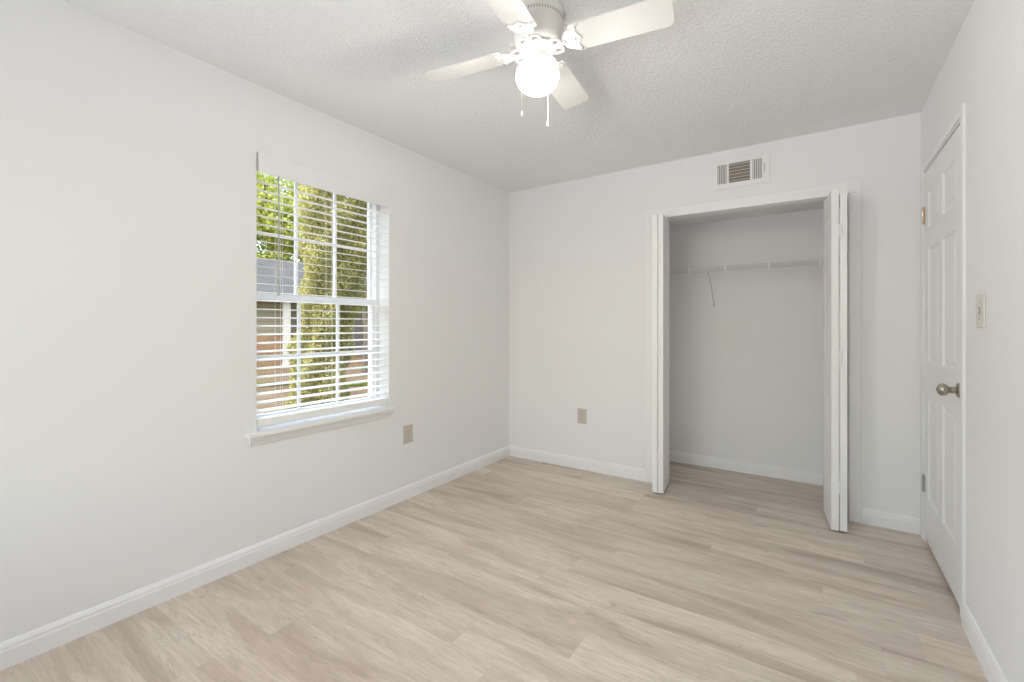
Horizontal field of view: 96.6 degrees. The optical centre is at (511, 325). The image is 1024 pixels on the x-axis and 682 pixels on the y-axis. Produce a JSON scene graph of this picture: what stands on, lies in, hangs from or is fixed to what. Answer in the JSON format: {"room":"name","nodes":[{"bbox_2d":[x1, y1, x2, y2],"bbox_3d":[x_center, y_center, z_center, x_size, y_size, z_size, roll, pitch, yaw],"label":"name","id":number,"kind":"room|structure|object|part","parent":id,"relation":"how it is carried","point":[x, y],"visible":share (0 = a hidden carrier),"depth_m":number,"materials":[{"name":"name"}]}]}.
{"room":"empty bedroom","nodes":[
{"label":"empty bedroom","id":0,"kind":"room"},
{"bbox_2d":[0,0,509,642],"bbox_3d":[-1.037,0.211,2.895,0.180,2.890,4.890,0,0,34],"label":"wall","id":1,"kind":"structure","parent":0,"point":[128,158],"depth_m":2.02,"materials":[{"name":"paint"}]},
{"bbox_2d":[0,445,509,670],"bbox_3d":[-1.168,1.160,2.525,0.015,0.092,4.130,0,0,34],"label":"baseboard","id":2,"kind":"structure","parent":1,"relation":"attached to","point":[18,649],"depth_m":2.11,"materials":[{"name":"paint"}]},
{"bbox_2d":[257,171,378,427],"bbox_3d":[-1.181,-0.160,2.771,0.080,1.452,0.867,0,0,34],"label":"window","id":3,"kind":"structure","parent":1,"relation":"in","point":[371,289],"depth_m":2.88,"materials":[{"name":"plastic"}]},
{"bbox_3d":[-1.193,-0.497,2.779,0.026,0.721,0.811,0,0,34],"label":"sash","id":4,"kind":"part","parent":3,"relation":"part of","materials":[{"name":"plastic"}]},
{"bbox_3d":[-1.168,0.176,2.762,0.026,0.700,0.811,0,0,34],"label":"sash","id":5,"kind":"part","parent":3,"relation":"part of","materials":[{"name":"plastic"}]},
{"bbox_2d":[257,151,389,426],"bbox_3d":[-1.082,-0.185,2.705,0.074,1.417,0.869,0,0,34],"label":"window blind","id":6,"kind":"object","parent":3,"relation":"attached to","point":[268,164],"visible":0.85,"depth_m":2.63,"materials":[{"name":"plastic"}]},
{"bbox_3d":[-1.253,-0.164,2.466,0.054,1.310,0.028,0,0,34],"label":"ladder cord","id":7,"kind":"part","parent":6,"relation":"part of","materials":[{"name":"white fabric"}]},
{"bbox_3d":[-1.090,0.503,2.709,0.052,0.039,0.856,0,0,34],"label":"rail","id":8,"kind":"part","parent":6,"relation":"part of","materials":[{"name":"plastic"}]},
{"bbox_3d":[-1.082,-0.164,2.720,0.054,1.310,0.028,0,0,34],"label":"ladder cord","id":9,"kind":"part","parent":6,"relation":"part of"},
{"bbox_2d":[245,406,394,438],"bbox_3d":[-1.099,0.555,2.692,0.138,0.022,0.944,0,0,34],"label":"window sill","id":10,"kind":"structure","parent":1,"relation":"attached to","point":[315,421],"depth_m":2.61,"materials":[{"name":"paint"}]},
{"bbox_2d":[248,411,391,446],"bbox_3d":[-1.065,0.589,2.669,0.026,0.046,0.912,0,0,34],"label":"trim","id":11,"kind":"structure","parent":1,"relation":"attached to","point":[290,434],"depth_m":2.58,"materials":[{"name":"paint"}]},
{"bbox_2d":[404,424,412,443],"bbox_3d":[-0.726,0.758,3.189,0.009,0.126,0.082,0,0,34],"label":"wall outlet","id":12,"kind":"object","parent":1,"relation":"attached to","point":[408,429],"visible":1,"depth_m":3.19,"materials":[{"name":"beige plastic"}]},
{"bbox_2d":[0,456,987,681],"bbox_3d":[0.233,1.266,1.982,2.947,0.120,4.790,0,0,34],"label":"floor","id":13,"kind":"structure","parent":0,"point":[510,568],"depth_m":1.98,"materials":[{"name":"laminate"}]},
{"bbox_2d":[62,0,974,192],"bbox_3d":[0.190,-1.294,1.998,3.217,0.120,5.010,0,0,34],"label":"ceiling","id":14,"kind":"structure","parent":0,"point":[724,75],"depth_m":2.21,"materials":[{"name":"white paint"}]},
{"bbox_2d":[425,0,674,125],"bbox_3d":[0.100,-1.014,1.808,0.795,0.440,0.795,0,0,-19],"label":"ceiling fan","id":15,"kind":"object","parent":14,"relation":"hanging from","point":[536,26],"visible":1,"depth_m":1.73,"materials":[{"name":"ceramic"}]},
{"bbox_3d":[-0.194,-1.100,1.950,0.370,0.033,0.134,0,0,26],"label":"blade","id":16,"kind":"part","parent":15,"relation":"part of","materials":[{"name":"laminate"}]},
{"bbox_3d":[-0.042,-1.100,1.514,0.134,0.033,0.370,0,0,26],"label":"blade","id":17,"kind":"part","parent":15,"relation":"part of","materials":[{"name":"laminate"}]},
{"bbox_3d":[0.055,-0.947,1.758,0.003,0.256,0.056,0,0,42],"label":"pull chain","id":18,"kind":"part","parent":15,"relation":"part of","materials":[{"name":"metal"}]},
{"bbox_3d":[0.100,-1.019,1.808,0.148,0.054,0.148,0,0,34],"label":"flood bulb","id":19,"kind":"part","parent":15,"relation":"part of","materials":[{"name":"glass"}]},
{"bbox_3d":[0.243,-1.100,2.103,0.134,0.033,0.370,0,0,26],"label":"blade","id":20,"kind":"part","parent":15,"relation":"part of","materials":[{"name":"laminate"}]},
{"bbox_3d":[0.395,-1.100,1.666,0.370,0.033,0.134,0,0,26],"label":"blade","id":21,"kind":"part","parent":15,"relation":"part of","materials":[{"name":"laminate"}]},
{"bbox_2d":[510,112,920,517],"bbox_3d":[1.205,-0.014,3.491,2.877,2.440,0.120,0,0,34],"label":"wall","id":22,"kind":"structure","parent":0,"point":[577,247],"depth_m":3.58,"materials":[{"name":"paint"}]},
{"bbox_2d":[510,445,644,481],"bbox_3d":[0.501,1.160,3.882,1.273,0.092,0.015,0,0,34],"label":"baseboard","id":23,"kind":"structure","parent":22,"relation":"attached to","point":[623,471],"depth_m":3.83,"materials":[{"name":"paint"}]},
{"bbox_2d":[577,408,586,423],"bbox_3d":[0.587,0.761,3.829,0.082,0.126,0.009,0,0,34],"label":"wall outlet","id":24,"kind":"object","parent":22,"relation":"attached to","point":[581,413],"visible":1,"depth_m":3.83,"materials":[{"name":"beige plastic"}]},
{"bbox_2d":[652,214,669,492],"bbox_3d":[1.090,0.198,3.378,0.102,2.015,0.301,0,0,28],"label":"bifold door","id":25,"kind":"structure","parent":22,"relation":"in","point":[660,223],"depth_m":3.25,"materials":[{"name":"paint"}]},
{"bbox_3d":[1.077,0.200,3.387,0.035,1.982,0.293,0,0,23],"label":"door","id":26,"kind":"part","parent":25,"relation":"part of","materials":[{"name":"paint"}]},
{"bbox_3d":[1.121,0.200,3.365,0.035,1.982,0.281,0,0,28],"label":"door","id":27,"kind":"part","parent":25,"relation":"part of","materials":[{"name":"paint"}]},
{"bbox_2d":[713,151,769,190],"bbox_3d":[1.583,-1.067,3.158,0.356,0.206,0.012,0,0,34],"label":"air vent","id":28,"kind":"object","parent":22,"relation":"in","point":[752,169],"visible":1,"depth_m":3.15,"materials":[{"name":"metal"}]},
{"bbox_2d":[645,180,860,522],"bbox_3d":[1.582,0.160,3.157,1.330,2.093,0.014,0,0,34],"label":"trim","id":29,"kind":"structure","parent":22,"relation":"attached to","point":[853,187],"depth_m":2.83,"materials":[{"name":"paint"}]},
{"bbox_2d":[668,196,839,219],"bbox_3d":[1.613,-0.813,3.203,1.196,0.002,0.032,0,0,34],"label":"trim","id":30,"kind":"structure","parent":22,"relation":"attached to","point":[839,196],"depth_m":3.17,"materials":[{"name":"paint"}]},
{"bbox_2d":[824,188,847,531],"bbox_3d":[1.970,0.198,2.775,0.122,2.015,0.312,0,0,34],"label":"bifold door","id":31,"kind":"structure","parent":22,"relation":"in","point":[833,229],"depth_m":2.65,"materials":[{"name":"paint"}]},
{"bbox_3d":[1.949,0.200,2.790,0.035,1.982,0.308,0,0,27],"label":"door","id":32,"kind":"part","parent":31,"relation":"part of","materials":[{"name":"paint"}]},
{"bbox_3d":[2.004,0.200,2.759,0.035,1.982,0.291,0,0,36],"label":"door","id":33,"kind":"part","parent":31,"relation":"part of","materials":[{"name":"paint"}]},
{"bbox_2d":[861,508,919,534],"bbox_3d":[2.248,1.160,2.709,0.274,0.092,0.015,0,0,34],"label":"baseboard","id":34,"kind":"structure","parent":22,"relation":"attached to","point":[899,522],"depth_m":2.70,"materials":[{"name":"paint"}]},
{"bbox_2d":[669,200,839,225],"bbox_3d":[1.851,-0.924,3.515,1.832,0.080,0.640,0,0,34],"label":"ceiling","id":35,"kind":"structure","parent":0,"point":[818,205],"depth_m":3.60,"materials":[{"name":"paint"}]},
{"bbox_2d":[670,206,839,474],"bbox_3d":[1.851,0.161,3.515,1.832,2.090,0.640,0,0,34],"label":"wall","id":36,"kind":"structure","parent":0,"point":[747,368],"depth_m":3.72,"materials":[{"name":"paint"}]},
{"bbox_2d":[670,450,839,485],"bbox_3d":[1.956,1.160,3.701,1.600,0.092,0.015,0,0,34],"label":"baseboard","id":37,"kind":"structure","parent":36,"relation":"attached to","point":[817,478],"depth_m":3.71,"materials":[{"name":"paint"}]},
{"bbox_2d":[670,258,839,305],"bbox_3d":[1.874,-0.316,3.579,1.592,0.308,0.309,0,0,34],"label":"wire shelf","id":38,"kind":"object","parent":36,"relation":"attached to","point":[820,260],"visible":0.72,"depth_m":3.54,"materials":[{"name":"metal"}]},
{"bbox_2d":[921,0,1023,681],"bbox_3d":[1.492,-0.014,1.196,0.160,2.440,4.890,0,0,34],"label":"wall","id":39,"kind":"structure","parent":0,"point":[983,69],"depth_m":1.54,"materials":[{"name":"paint"}]},
{"bbox_2d":[922,125,959,605],"bbox_3d":[2.078,0.169,2.240,0.109,2.031,0.804,0,0,34],"label":"door","id":40,"kind":"structure","parent":39,"relation":"in","point":[941,212],"depth_m":2.18,"materials":[{"name":"paint"}]},
{"bbox_3d":[1.875,0.274,1.931,0.028,0.063,0.063,0,0,34],"label":"knob","id":41,"kind":"part","parent":40,"relation":"part of","materials":[{"name":"silver metal"}]},
{"bbox_2d":[920,102,965,621],"bbox_3d":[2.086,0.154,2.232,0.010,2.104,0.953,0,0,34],"label":"trim","id":42,"kind":"structure","parent":39,"relation":"attached to","point":[961,114],"depth_m":1.88,"materials":[{"name":"paint"}]},
{"bbox_2d":[975,293,985,327],"bbox_3d":[1.696,-0.053,1.658,0.018,0.121,0.095,0,0,34],"label":"light switch","id":43,"kind":"object","parent":39,"relation":"attached to","point":[980,308],"visible":1,"depth_m":1.64,"materials":[{"name":"beige plastic"}]},
{"bbox_2d":[962,604,1007,681],"bbox_3d":[0.934,1.160,0.521,0.015,0.092,3.147,0,0,34],"label":"baseboard","id":44,"kind":"structure","parent":39,"relation":"attached to","point":[987,660],"depth_m":1.62,"materials":[{"name":"paint"}]},
{"label":"outside","id":45,"kind":"structure","parent":0,"visible":0},
{"bbox_2d":[257,364,367,413],"bbox_3d":[-16.143,1.756,31.925,57.595,0.200,85.000,0,0,34],"label":"ground","id":46,"kind":"structure","parent":45,"point":[277,370],"depth_m":12.38,"materials":[{"name":"brown wood"}]},
{"bbox_2d":[257,381,289,387],"bbox_3d":[-6.872,1.614,12.267,2.067,0.179,0.516,0,0,-34],"label":"grass patch","id":47,"kind":"structure","parent":46,"relation":"on","point":[276,381],"depth_m":12.40,"materials":[{"name":"green plant"}]},
{"bbox_2d":[257,172,328,261],"bbox_3d":[-17.823,-5.230,33.874,9.308,13.786,9.891,0,0,-10],"label":"leafy tree","id":48,"kind":"object","parent":46,"relation":"on","point":[261,177],"visible":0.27,"depth_m":31.22,"materials":[{"name":"green plant"}]},
{"bbox_2d":[257,258,367,367],"bbox_3d":[-12.945,-0.654,18.980,14.000,4.620,7.060,0,0,-34],"label":"house","id":49,"kind":"structure","parent":46,"relation":"on","point":[272,264],"depth_m":18.00,"materials":[{"name":"red brick"}]},
{"bbox_3d":[-6.473,0.306,19.744,0.680,1.880,0.015,0,0,-34],"label":"pane","id":50,"kind":"part","parent":49,"relation":"part of","materials":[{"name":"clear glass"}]},
{"bbox_2d":[285,184,366,409],"bbox_3d":[-2.524,-1.056,6.572,1.360,5.427,1.228,0,0,-17],"label":"tree","id":51,"kind":"object","parent":46,"relation":"on","point":[347,279],"visible":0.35,"depth_m":6.33,"materials":[{"name":"green plant"}]},
{"bbox_2d":[325,209,367,375],"bbox_3d":[-4.795,-1.226,15.008,2.119,5.778,2.624,0,0,34],"label":"leafy tree","id":52,"kind":"object","parent":46,"relation":"on","point":[364,315],"visible":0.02,"depth_m":14.91,"materials":[{"name":"green plant"}]},
{"bbox_2d":[345,380,367,386],"bbox_3d":[-4.237,1.617,12.714,2.668,0.182,0.699,0,0,-34],"label":"grass patch","id":53,"kind":"structure","parent":46,"relation":"on","point":[364,383],"depth_m":12.49,"materials":[{"name":"green plant"}]}
]}

